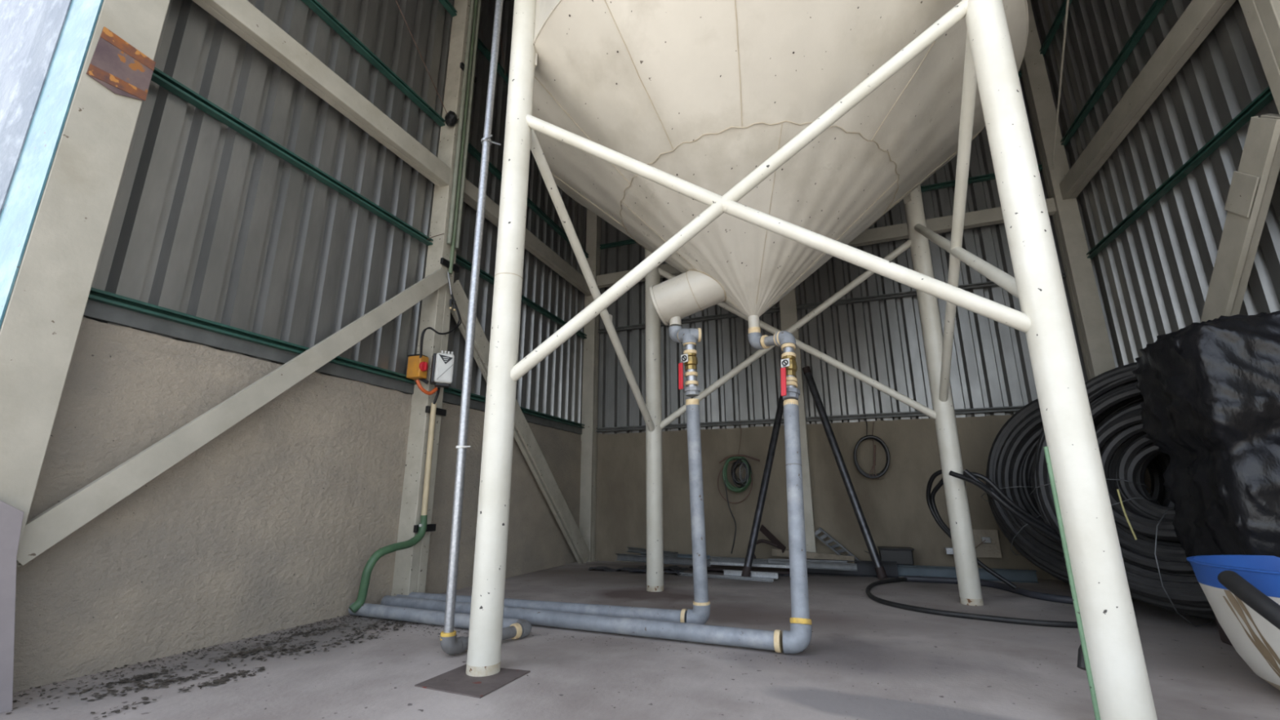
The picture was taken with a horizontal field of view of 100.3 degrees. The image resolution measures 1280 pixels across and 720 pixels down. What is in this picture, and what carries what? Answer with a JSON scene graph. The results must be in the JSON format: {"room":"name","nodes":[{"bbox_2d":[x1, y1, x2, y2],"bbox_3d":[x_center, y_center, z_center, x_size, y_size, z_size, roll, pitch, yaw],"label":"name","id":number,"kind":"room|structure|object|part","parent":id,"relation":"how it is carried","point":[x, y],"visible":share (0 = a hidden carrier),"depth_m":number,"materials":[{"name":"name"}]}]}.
{"room":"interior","nodes":[
{"label":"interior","id":0,"kind":"room"},
{"bbox_2d":[13,0,588,692],"bbox_3d":[-1.928,-1.394,5.929,0.210,7.410,6.400,-6,-16,20],"label":"wall","id":1,"kind":"structure","parent":0,"point":[252,221],"depth_m":3.77,"materials":[{"name":"paint"}]},
{"bbox_3d":[-1.918,0.386,5.358,0.038,0.087,6.190,-6,-16,20],"label":"sill","id":2,"kind":"part","parent":1,"relation":"part of","materials":[{"name":"grey metal"}]},
{"bbox_2d":[406,354,428,383],"bbox_3d":[-1.991,0.085,4.810,0.200,0.259,0.117,-6,-16,20],"label":"switch","id":3,"kind":"object","parent":1,"relation":"attached to","point":[417,367],"visible":0.99,"depth_m":4.77,"materials":[{"name":"yellow plastic"}]},
{"bbox_3d":[-1.951,0.063,4.798,0.035,0.200,0.100,-6,-16,20],"label":"lid","id":4,"kind":"part","parent":3,"relation":"part of","materials":[{"name":"yellow plastic"}]},
{"bbox_3d":[-1.930,0.058,4.777,0.028,0.089,0.089,-6,-16,20],"label":"knob","id":5,"kind":"part","parent":3,"relation":"part of","materials":[{"name":"red plastic"}]},
{"bbox_2d":[419,271,461,358],"bbox_3d":[-1.838,-0.426,5.002,0.113,0.914,0.453,-8,-17,28],"label":"cable","id":6,"kind":"object","parent":3,"relation":"attached to","point":[452,300],"visible":1,"depth_m":5.11,"materials":[{"name":"black plastic"}]},
{"bbox_2d":[499,34,506,75],"bbox_3d":[-1.712,-3.960,6.571,0.008,0.862,0.297,-6,-16,20],"label":"rod","id":7,"kind":"object","parent":1,"relation":"attached to","point":[500,34],"visible":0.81,"depth_m":6.58,"materials":[{"name":"metal"}]},
{"bbox_2d":[0,560,1279,719],"bbox_3d":[1.123,1.703,3.179,7.400,0.001,7.750,-6,-16,20],"label":"floor","id":8,"kind":"structure","parent":0,"point":[988,668],"depth_m":2.76,"materials":[{"name":"concrete"}]},
{"bbox_2d":[0,500,23,713],"bbox_3d":[-2.707,1.005,2.175,0.040,0.860,0.380,-6,-16,20],"label":"support column","id":9,"kind":"structure","parent":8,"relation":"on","point":[11,517],"depth_m":2.25,"materials":[{"name":"white metal"}]},
{"bbox_2d":[0,0,169,555],"bbox_3d":[-3.276,-2.127,3.120,1.148,7.400,0.269,-4,-15,15],"label":"column","id":10,"kind":"structure","parent":8,"relation":"on","point":[76,75],"depth_m":2.62,"materials":[{"name":"beige metal"}]},
{"bbox_3d":[-2.735,-1.544,2.826,0.005,0.320,0.240,-6,-16,20],"label":"splice plate","id":11,"kind":"part","parent":10,"relation":"part of","materials":[{"name":"metal"}]},
{"bbox_2d":[391,0,470,595],"bbox_3d":[-1.972,-1.517,5.437,0.230,7.380,0.240,-6,-16,20],"label":"steel column","id":12,"kind":"structure","parent":8,"relation":"on","point":[411,564],"depth_m":5.00,"materials":[{"name":"beige paint"}]},
{"bbox_2d":[16,268,448,567],"bbox_3d":[-2.361,0.031,3.756,0.108,2.424,2.546,-6,-16,21],"label":"diagonal brace","id":13,"kind":"object","parent":12,"relation":"attached to","point":[49,527],"visible":0.94,"depth_m":3.05,"materials":[{"name":"beige metal"}]},
{"bbox_2d":[191,0,450,186],"bbox_3d":[-2.413,-2.132,4.300,0.127,0.190,2.460,-6,-16,20],"label":"beam","id":14,"kind":"structure","parent":12,"relation":"attached to","point":[242,17],"depth_m":4.10,"materials":[{"name":"beige metal"}]},
{"bbox_2d":[348,402,436,613],"bbox_3d":[-1.961,1.129,4.379,0.128,1.654,0.614,-9,-17,29],"label":"conduit","id":15,"kind":"object","parent":12,"relation":"attached to","point":[366,575],"visible":1,"depth_m":4.42,"materials":[{"name":"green plastic"}]},
{"bbox_2d":[413,524,435,532],"bbox_3d":[-1.859,1.454,4.622,0.030,0.060,0.240,-6,-16,20],"label":"strap","id":16,"kind":"object","parent":12,"relation":"attached to","point":[430,527],"visible":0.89,"depth_m":4.64,"materials":[{"name":"black plastic"}]},
{"bbox_2d":[395,0,459,126],"bbox_3d":[-2.073,-2.847,5.291,0.125,0.743,1.005,-6,-16,20],"label":"rod","id":17,"kind":"object","parent":12,"relation":"attached to","point":[451,117],"visible":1,"depth_m":5.47,"materials":[{"name":"metal"}]},
{"bbox_2d":[425,405,446,416],"bbox_3d":[-1.861,0.467,4.878,0.030,0.060,0.240,-6,-16,20],"label":"strap","id":18,"kind":"object","parent":12,"relation":"attached to","point":[439,411],"visible":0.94,"depth_m":4.89,"materials":[{"name":"black plastic"}]},
{"bbox_2d":[430,350,454,387],"bbox_3d":[-1.771,0.083,4.791,0.178,0.317,0.159,7,-16,-25],"label":"controller","id":19,"kind":"object","parent":12,"relation":"attached to","point":[442,364],"visible":1,"depth_m":4.74,"materials":[{"name":"white plastic"}]},
{"bbox_2d":[415,379,437,395],"bbox_3d":[-1.884,0.245,4.724,0.048,0.124,0.209,-13,-20,41],"label":"conduit","id":20,"kind":"object","parent":19,"relation":"attached to","point":[418,383],"visible":1,"depth_m":4.69,"materials":[{"name":"orange plastic"}]},
{"bbox_2d":[432,386,439,404],"bbox_3d":[-1.833,0.322,4.817,0.063,0.156,0.024,-6,-16,20],"label":"cable","id":21,"kind":"object","parent":19,"relation":"attached to","point":[438,388],"visible":1,"depth_m":4.81,"materials":[{"name":"black plastic"}]},
{"bbox_3d":[-1.762,0.225,4.763,0.120,0.030,0.080,7,-16,-25],"label":"plate","id":22,"kind":"part","parent":19,"relation":"part of","materials":[{"name":"black plastic"}]},
{"bbox_2d":[440,257,459,272],"bbox_3d":[-1.863,-0.927,5.241,0.030,0.060,0.240,-6,-16,20],"label":"strap","id":23,"kind":"object","parent":12,"relation":"attached to","point":[446,263],"visible":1,"depth_m":5.20,"materials":[{"name":"black plastic"}]},
{"bbox_2d":[446,0,475,244],"bbox_3d":[-1.871,-2.941,5.700,0.042,3.730,0.042,-6,-16,20],"label":"conduit","id":24,"kind":"object","parent":12,"relation":"attached to","point":[472,2],"visible":1,"depth_m":5.55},
{"bbox_2d":[448,0,477,274],"bbox_3d":[-1.851,-2.788,5.714,0.037,4.020,0.037,-6,-16,20],"label":"conduit","id":25,"kind":"object","parent":12,"relation":"attached to","point":[462,147],"visible":0.94,"depth_m":5.56,"materials":[{"name":"green plastic"}]},
{"bbox_2d":[459,62,476,82],"bbox_3d":[-1.867,-3.124,5.813,0.030,0.060,0.240,-6,-16,20],"label":"strap","id":26,"kind":"object","parent":12,"relation":"attached to","point":[462,64],"visible":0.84,"depth_m":5.72,"materials":[{"name":"black plastic"}]},
{"bbox_2d":[454,0,481,249],"bbox_3d":[-1.832,-2.916,5.800,0.042,3.730,0.042,-6,-16,20],"label":"conduit","id":27,"kind":"object","parent":12,"relation":"attached to","point":[479,2],"visible":0.86,"depth_m":5.66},
{"bbox_2d":[450,280,590,563],"bbox_3d":[-1.339,0.999,6.377,0.107,3.016,3.236,-6,-16,21],"label":"diagonal brace","id":28,"kind":"object","parent":12,"relation":"attached to","point":[523,435],"visible":0.7,"depth_m":6.41,"materials":[{"name":"beige paint"}]},
{"bbox_2d":[348,0,531,654],"bbox_3d":[-1.544,-0.909,4.244,1.630,5.599,0.674,-8,-17,29],"label":"riser pipe","id":29,"kind":"object","parent":8,"relation":"on","point":[513,628],"visible":0.93,"depth_m":3.46,"materials":[{"name":"grey metal"}]},
{"bbox_2d":[579,208,601,562],"bbox_3d":[-0.765,-0.721,8.503,0.230,7.380,0.220,-6,-16,20],"label":"steel column","id":30,"kind":"structure","parent":8,"relation":"on","point":[591,344],"depth_m":8.06,"materials":[{"name":"grey metal"}]},
{"bbox_2d":[463,177,591,296],"bbox_3d":[-1.351,-1.476,7.067,0.127,0.170,3.190,-6,-16,20],"label":"beam","id":31,"kind":"structure","parent":30,"relation":"attached to","point":[534,245],"depth_m":7.01,"materials":[{"name":"beige metal"}]},
{"bbox_2d":[588,566,643,572],"bbox_3d":[-0.273,2.570,6.570,0.720,0.041,0.235,-4,-15,14],"label":"sheet","id":32,"kind":"object","parent":8,"relation":"on","point":[605,568],"visible":0.83,"depth_m":6.56,"materials":[{"name":"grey metal"}]},
{"bbox_2d":[5,568,1231,718],"bbox_3d":[0.615,1.823,3.657,5.733,0.009,5.137,-6,-16,20],"label":"leaf litter","id":33,"kind":"object","parent":8,"relation":"on","point":[254,651],"visible":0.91,"depth_m":2.80,"materials":[{"name":"black plant"}]},
{"bbox_2d":[629,568,687,574],"bbox_3d":[0.253,2.487,6.275,0.768,0.044,0.182,-5,-15,17],"label":"sheet","id":34,"kind":"object","parent":8,"relation":"on","point":[633,570],"visible":0.66,"depth_m":6.28,"materials":[{"name":"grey metal"}]},
{"bbox_2d":[615,553,711,566],"bbox_3d":[0.257,2.462,6.584,1.324,0.080,0.050,-9,-17,31],"label":"channel offcut","id":35,"kind":"object","parent":8,"relation":"on","point":[620,557],"visible":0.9,"depth_m":6.57,"materials":[{"name":"grey metal"}]},
{"bbox_2d":[709,561,789,568],"bbox_3d":[1.278,2.331,6.078,0.980,0.035,0.040,-6,-16,20],"label":"channel offcut","id":36,"kind":"object","parent":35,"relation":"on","point":[711,562],"visible":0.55,"depth_m":6.08,"materials":[{"name":"grey metal"}]},
{"bbox_2d":[637,564,688,571],"bbox_3d":[0.301,2.589,6.673,0.616,0.045,0.270,-8,-17,28],"label":"sheet","id":37,"kind":"object","parent":8,"relation":"on","point":[672,567],"visible":0.62,"depth_m":6.60,"materials":[{"name":"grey metal"}]},
{"bbox_2d":[679,572,773,582],"bbox_3d":[0.930,2.384,5.875,1.071,0.030,0.050,-8,-17,28],"label":"channel offcut","id":38,"kind":"object","parent":8,"relation":"on","point":[709,575],"visible":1,"depth_m":5.82,"materials":[{"name":"grey metal"}]},
{"bbox_2d":[688,564,790,574],"bbox_3d":[1.316,2.540,6.534,1.301,0.030,0.600,-6,-16,22],"label":"sheet","id":39,"kind":"object","parent":8,"relation":"on","point":[713,567],"visible":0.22,"depth_m":6.34,"materials":[{"name":"grey metal"}]},
{"bbox_2d":[640,553,710,559],"bbox_3d":[0.451,2.545,6.945,0.909,0.070,0.050,-3,-15,13],"label":"channel offcut","id":40,"kind":"object","parent":39,"relation":"on","point":[679,555],"visible":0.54,"depth_m":6.92,"materials":[{"name":"grey metal"}]},
{"bbox_2d":[626,546,677,557],"bbox_3d":[0.144,2.489,6.926,0.778,0.090,0.060,-10,-18,34],"label":"channel offcut","id":41,"kind":"object","parent":40,"relation":"on","point":[631,549],"visible":0.75,"depth_m":7.00,"materials":[{"name":"grey metal"}]},
{"bbox_2d":[777,573,808,576],"bbox_3d":[1.681,2.439,6.107,0.464,0.043,0.221,-1,-15,4],"label":"sheet","id":42,"kind":"object","parent":39,"relation":"on","point":[781,575],"visible":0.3,"depth_m":6.06,"materials":[{"name":"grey metal"}]},
{"bbox_2d":[722,569,777,578],"bbox_3d":[1.198,2.336,5.832,0.603,0.060,0.050,-7,-16,26],"label":"channel offcut","id":43,"kind":"object","parent":8,"relation":"on","point":[726,572],"visible":0.91,"depth_m":5.81,"materials":[{"name":"silver metal"}]},
{"bbox_2d":[741,390,783,577],"bbox_3d":[1.541,1.291,6.422,1.104,2.426,0.091,11,-18,-37],"label":"pipe","id":44,"kind":"object","parent":8,"relation":"on","point":[747,567],"visible":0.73,"depth_m":6.24,"materials":[{"name":"black plastic"}]},
{"bbox_2d":[710,555,857,570],"bbox_3d":[1.601,2.315,6.088,1.621,0.090,0.060,-6,-16,20],"label":"channel offcut","id":45,"kind":"object","parent":8,"relation":"on","point":[815,565],"visible":0.72,"depth_m":5.99,"materials":[{"name":"grey metal"}]},
{"bbox_2d":[768,558,847,564],"bbox_3d":[1.899,2.295,6.075,0.869,0.060,0.030,-2,-15,9],"label":"bar","id":46,"kind":"object","parent":45,"relation":"on","point":[769,561],"visible":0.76,"depth_m":6.07,"materials":[{"name":"grey metal"}]},
{"bbox_2d":[414,0,1157,719],"bbox_3d":[0.952,-1.629,4.470,3.979,7.100,3.979,-6,-16,20],"label":"silo","id":47,"kind":"object","parent":8,"relation":"on","point":[744,145],"visible":1,"depth_m":3.29,"materials":[{"name":"paint"}]},
{"bbox_3d":[-0.812,1.554,2.604,0.394,0.006,0.398,-6,-16,20],"label":"plate","id":48,"kind":"part","parent":47,"relation":"part of","materials":[{"name":"grey metal"}]},
{"bbox_3d":[-0.799,-0.836,3.336,0.166,5.000,0.166,-6,-16,20],"label":"leg","id":49,"kind":"part","parent":47,"relation":"part of","materials":[{"name":"paint"}]},
{"bbox_2d":[395,325,710,624],"bbox_3d":[-0.752,0.878,4.332,2.654,2.182,0.255,-6,-16,20],"label":"pipe","id":50,"kind":"object","parent":47,"relation":"attached to","point":[700,614],"visible":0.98,"depth_m":3.84,"materials":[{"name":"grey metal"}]},
{"bbox_3d":[0.305,0.120,3.988,0.039,0.203,0.021,-12,-19,39],"label":"handle","id":51,"kind":"part","parent":50,"relation":"part of","materials":[{"name":"red plastic"}]},
{"bbox_3d":[-0.532,-1.594,4.330,0.861,0.733,1.171,1,-15,-5],"label":"cone plate","id":52,"kind":"part","parent":47,"relation":"part of","materials":[{"name":"paint"}]},
{"bbox_3d":[-0.127,-1.320,5.389,0.943,0.731,1.862,-13,-19,40],"label":"cone plate","id":53,"kind":"part","parent":47,"relation":"part of","materials":[{"name":"paint"}]},
{"bbox_2d":[380,330,812,653],"bbox_3d":[-0.460,0.860,4.057,3.298,2.078,0.687,-6,-16,20],"label":"pipe","id":54,"kind":"object","parent":47,"relation":"attached to","point":[795,640],"visible":1,"depth_m":3.37,"materials":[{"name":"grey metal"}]},
{"bbox_3d":[0.981,0.148,3.654,0.036,0.209,0.073,-7,-16,24],"label":"handle","id":55,"kind":"part","parent":54,"relation":"part of","materials":[{"name":"red plastic"}]},
{"bbox_3d":[-0.254,-1.784,3.600,0.852,0.733,0.896,10,-18,-35],"label":"cone plate","id":56,"kind":"part","parent":47,"relation":"part of","materials":[{"name":"paint"}]},
{"bbox_3d":[0.142,-0.205,5.767,0.166,5.000,0.166,-6,-16,20],"label":"leg","id":57,"kind":"part","parent":47,"relation":"part of","materials":[{"name":"paint"}]},
{"bbox_3d":[0.224,-1.889,3.200,0.842,0.733,0.903,-6,-16,20],"label":"cone plate","id":58,"kind":"part","parent":47,"relation":"part of","materials":[{"name":"paint"}]},
{"bbox_2d":[669,315,681,326],"bbox_3d":[0.284,-0.344,4.322,0.095,0.140,0.095,-6,-16,20],"label":"outlet","id":59,"kind":"object","parent":47,"relation":"attached to","point":[673,320],"depth_m":4.27,"materials":[{"name":"paint"}]},
{"bbox_3d":[0.277,-0.681,4.623,1.024,0.905,0.925,3,-15,-10],"label":"cone plate","id":60,"kind":"part","parent":47,"relation":"part of","materials":[{"name":"paint"}]},
{"bbox_3d":[0.462,-0.929,3.670,1.035,0.904,1.080,3,-15,-10],"label":"cone plate","id":61,"kind":"part","parent":47,"relation":"part of","materials":[{"name":"paint"}]},
{"bbox_3d":[1.229,-0.945,3.616,1.104,0.906,1.019,-6,-16,20],"label":"cone plate","id":62,"kind":"part","parent":47,"relation":"part of","materials":[{"name":"paint"}]},
{"bbox_3d":[1.585,-0.710,4.518,1.118,0.905,1.158,-6,-16,20],"label":"cone plate","id":63,"kind":"part","parent":47,"relation":"part of","materials":[{"name":"paint"}]},
{"bbox_3d":[1.183,-1.924,3.072,1.562,0.732,0.949,2,-15,-9],"label":"cone plate","id":64,"kind":"part","parent":47,"relation":"part of","materials":[{"name":"paint"}]},
{"bbox_3d":[2.228,-1.406,5.072,0.986,0.732,1.773,7,-16,-26],"label":"cone plate","id":65,"kind":"part","parent":47,"relation":"part of","materials":[{"name":"paint"}]},
{"bbox_3d":[2.759,-0.389,5.078,0.166,5.000,0.166,-6,-16,20],"label":"leg","id":66,"kind":"part","parent":47,"relation":"part of","materials":[{"name":"paint"}]},
{"bbox_3d":[2.159,-1.746,3.765,1.078,0.733,1.785,-6,-16,20],"label":"cone plate","id":67,"kind":"part","parent":47,"relation":"part of","materials":[{"name":"paint"}]},
{"bbox_3d":[1.782,-1.039,2.571,0.166,5.000,0.166,-6,-16,20],"label":"leg","id":68,"kind":"part","parent":47,"relation":"part of","materials":[{"name":"paint"}]},
{"bbox_2d":[1043,446,1100,719],"bbox_3d":[1.709,0.877,2.113,0.020,1.060,0.022,-6,-16,20],"label":"hose","id":69,"kind":"object","parent":47,"relation":"attached to","point":[1079,623],"visible":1,"depth_m":2.10,"materials":[{"name":"green rubber"}]},
{"bbox_2d":[1076,644,1086,671],"bbox_3d":[1.819,1.192,2.174,0.148,0.120,0.048,10,-17,-33],"label":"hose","id":70,"kind":"object","parent":47,"relation":"attached to","point":[1081,664],"visible":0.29,"depth_m":2.14,"materials":[{"name":"black rubber"}]},
{"bbox_2d":[779,288,817,552],"bbox_3d":[2.060,-0.991,7.484,0.260,7.380,0.190,-6,-16,20],"label":"steel column","id":71,"kind":"structure","parent":8,"relation":"on","point":[788,304],"depth_m":6.91,"materials":[{"name":"grey metal"}]},
{"bbox_2d":[596,197,1056,288],"bbox_3d":[2.172,-1.558,7.531,6.102,0.240,0.107,-6,-16,20],"label":"beam","id":72,"kind":"structure","parent":71,"relation":"attached to","point":[991,216],"depth_m":7.01,"materials":[{"name":"beige metal"}]},
{"bbox_2d":[814,527,860,560],"bbox_3d":[2.351,2.224,6.419,0.543,0.393,0.106,-11,-18,37],"label":"mesh offcut","id":73,"kind":"object","parent":8,"relation":"on","point":[818,531],"visible":0.66,"depth_m":6.45,"materials":[{"name":"grey metal"}]},
{"bbox_3d":[2.297,2.257,6.426,0.440,0.334,0.030,-13,-19,41],"label":"rail","id":74,"kind":"part","parent":73,"relation":"part of","materials":[{"name":"grey metal"}]},
{"bbox_2d":[802,366,887,578],"bbox_3d":[2.397,1.229,6.388,0.097,2.519,0.870,10,-18,-33],"label":"pipe","id":75,"kind":"object","parent":8,"relation":"on","point":[881,573],"visible":1,"depth_m":6.26,"materials":[{"name":"black plastic"}]},
{"bbox_2d":[806,558,898,577],"bbox_3d":[2.375,2.376,6.110,1.040,0.160,0.090,-6,-16,20],"label":"beam offcut","id":76,"kind":"structure","parent":8,"relation":"on","point":[864,568],"depth_m":6.08,"materials":[{"name":"black metal"}]},
{"bbox_2d":[772,548,854,563],"bbox_3d":[2.040,2.321,6.334,0.940,0.130,0.040,-7,-16,26],"label":"plank","id":77,"kind":"object","parent":76,"relation":"on","point":[775,552],"visible":0.76,"depth_m":6.28,"materials":[{"name":"brown wood"}]},
{"bbox_2d":[753,539,777,558],"bbox_3d":[1.534,2.349,6.623,0.378,0.240,0.060,-8,-17,29],"label":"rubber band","id":78,"kind":"object","parent":77,"relation":"on","point":[758,541],"visible":0.53,"depth_m":6.62,"materials":[{"name":"black rubber"}]},
{"bbox_2d":[760,524,786,552],"bbox_3d":[1.644,2.215,6.639,0.012,0.319,0.418,9,-17,-32],"label":"strip offcut","id":79,"kind":"object","parent":77,"relation":"on","point":[771,537],"visible":1,"depth_m":6.63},
{"bbox_2d":[897,564,1039,582],"bbox_3d":[3.524,2.327,5.831,1.351,0.120,0.070,-6,-16,22],"label":"beam offcut","id":80,"kind":"structure","parent":8,"relation":"on","point":[1011,575],"depth_m":5.85,"materials":[{"name":"blue metal"}]},
{"bbox_2d":[864,546,914,564],"bbox_3d":[2.888,2.267,6.202,0.524,0.175,0.260,-6,-16,20],"label":"box","id":81,"kind":"object","parent":80,"relation":"on","point":[902,555],"visible":0.91,"depth_m":6.08,"materials":[{"name":"plastic"}]},
{"bbox_3d":[2.960,2.183,6.196,0.370,0.015,0.260,-6,-16,20],"label":"lid","id":82,"kind":"part","parent":81,"relation":"part of","materials":[{"name":"black plastic"}]},
{"bbox_2d":[925,469,1016,589],"bbox_3d":[3.086,1.564,5.013,0.632,1.077,0.254,-6,-16,20],"label":"loop","id":83,"kind":"object","parent":8,"relation":"on","point":[930,496],"visible":0.54,"depth_m":5.18,"materials":[{"name":"black plastic"}]},
{"bbox_2d":[903,575,1073,604],"bbox_3d":[3.397,2.159,5.065,0.425,0.060,1.724,8,-17,-30],"label":"pipe","id":84,"kind":"object","parent":8,"relation":"on","point":[1042,596],"visible":0.7,"depth_m":5.07,"materials":[{"name":"black plastic"}]},
{"bbox_2d":[866,575,1137,627],"bbox_3d":[2.587,2.039,4.577,1.189,0.047,2.262,2,-15,-8],"label":"hose","id":85,"kind":"object","parent":8,"relation":"on","point":[940,612],"visible":0.87,"depth_m":3.92,"materials":[{"name":"black rubber"}]},
{"bbox_2d":[1020,0,1115,380],"bbox_3d":[5.116,-1.303,6.306,0.240,7.380,0.240,-6,-16,20],"label":"steel column","id":86,"kind":"structure","parent":8,"relation":"on","point":[1094,340],"depth_m":6.33,"materials":[{"name":"beige paint"}]},
{"bbox_2d":[1051,0,1069,169],"bbox_3d":[4.642,-3.050,5.902,0.022,1.316,1.365,-6,-16,21],"label":"rod","id":87,"kind":"object","parent":86,"relation":"attached to","point":[1068,1],"visible":1,"depth_m":5.89,"materials":[{"name":"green metal"}]},
{"bbox_2d":[1059,0,1235,199],"bbox_3d":[4.638,-2.371,5.058,0.137,0.230,2.903,-5,-15,18],"label":"beam","id":88,"kind":"structure","parent":86,"relation":"attached to","point":[1200,17],"depth_m":4.71,"materials":[{"name":"beige metal"}]},
{"bbox_2d":[1200,113,1279,322],"bbox_3d":[4.570,0.274,4.375,0.130,3.302,2.983,-5,-15,18],"label":"diagonal brace","id":89,"kind":"object","parent":86,"relation":"attached to","point":[1251,188],"visible":0.57,"depth_m":3.72,"materials":[{"name":"beige metal"}]},
{"bbox_3d":[4.166,-1.150,3.703,0.018,0.356,0.354,-6,-16,20],"label":"splice plate","id":90,"kind":"part","parent":89,"relation":"part of","materials":[{"name":"beige metal"}]},
{"bbox_2d":[981,398,1174,599],"bbox_3d":[4.048,1.118,4.745,0.856,1.855,1.897,9,-17,-32],"label":"coil","id":91,"kind":"object","parent":8,"relation":"on","point":[1012,451],"visible":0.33,"depth_m":5.10,"materials":[{"name":"black plastic"}]},
{"bbox_2d":[1030,362,1215,626],"bbox_3d":[3.902,0.901,3.889,1.173,1.874,1.866,13,-19,-40],"label":"coil","id":92,"kind":"object","parent":8,"relation":"on","point":[1158,572],"visible":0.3,"depth_m":4.04,"materials":[{"name":"plastic"}]},
{"bbox_2d":[949,469,1062,543],"bbox_3d":[3.234,1.359,4.369,1.226,0.930,0.196,-3,-15,11],"label":"cable ends","id":93,"kind":"object","parent":92,"relation":"attached to","point":[971,477],"visible":0.77,"depth_m":4.41,"materials":[{"name":"black plastic"}]},
{"bbox_2d":[1131,311,1279,646],"bbox_3d":[3.791,0.690,3.113,1.012,1.919,0.879,-6,-16,20],"label":"wrapped bulk","id":94,"kind":"object","parent":8,"relation":"on","point":[1210,389],"visible":0.89,"depth_m":3.06,"materials":[{"name":"black plastic"}]},
{"bbox_2d":[1186,555,1279,690],"bbox_3d":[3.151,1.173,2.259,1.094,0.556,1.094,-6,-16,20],"label":"boat","id":95,"kind":"object","parent":8,"relation":"on","point":[1255,638],"visible":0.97,"depth_m":2.38,"materials":[{"name":"white plastic"}]},
{"bbox_2d":[1217,570,1279,630],"bbox_3d":[2.453,0.969,2.101,0.089,0.234,0.347,-4,-15,13],"label":"tube","id":96,"kind":"object","parent":95,"relation":"on","point":[1245,591],"visible":1,"depth_m":2.12,"materials":[{"name":"black rubber"}]},
{"bbox_2d":[1238,0,1279,115],"bbox_3d":[4.178,-2.049,3.431,0.240,7.380,0.260,-6,-16,20],"label":"steel column","id":97,"kind":"structure","parent":8,"relation":"on","point":[1262,17],"depth_m":3.48,"materials":[{"name":"beige paint"}]},
{"bbox_2d":[595,67,1088,580],"bbox_3d":[2.244,-0.981,7.546,6.820,7.410,0.210,-6,-16,20],"label":"wall","id":98,"kind":"structure","parent":0,"point":[874,329],"depth_m":7.05,"materials":[{"name":"metal"}]},
{"bbox_2d":[717,419,759,554],"bbox_3d":[1.302,1.631,7.028,0.589,1.724,0.222,-6,-16,20],"label":"coil","id":99,"kind":"object","parent":98,"relation":"hanging from","point":[747,480],"visible":1,"depth_m":7.07,"materials":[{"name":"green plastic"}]},
{"bbox_2d":[853,411,889,479],"bbox_3d":[2.853,1.048,6.628,0.416,0.843,0.103,-6,-16,20],"label":"coil","id":100,"kind":"object","parent":98,"relation":"hanging from","point":[881,442],"visible":1,"depth_m":6.55,"materials":[{"name":"black plastic"}]},
{"bbox_2d":[944,546,953,554],"bbox_3d":[3.521,2.166,6.067,0.090,0.070,0.100,-6,-16,20],"label":"wall bracket","id":101,"kind":"object","parent":98,"relation":"attached to","point":[948,550],"visible":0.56,"depth_m":6.03,"materials":[{"name":"white plastic"}]},
{"bbox_2d":[972,528,1001,558],"bbox_3d":[3.881,2.055,5.996,0.242,0.299,0.085,-6,-16,20],"label":"socket plate","id":102,"kind":"object","parent":98,"relation":"attached to","point":[987,544],"visible":0.78,"depth_m":5.96,"materials":[{"name":"paint"}]},
{"bbox_2d":[1030,0,1279,493],"bbox_3d":[4.364,-2.027,3.539,0.217,7.410,6.454,-5,-15,17],"label":"wall","id":103,"kind":"structure","parent":0,"point":[1153,215],"depth_m":4.99,"materials":[{"name":"metal"}]}
]}

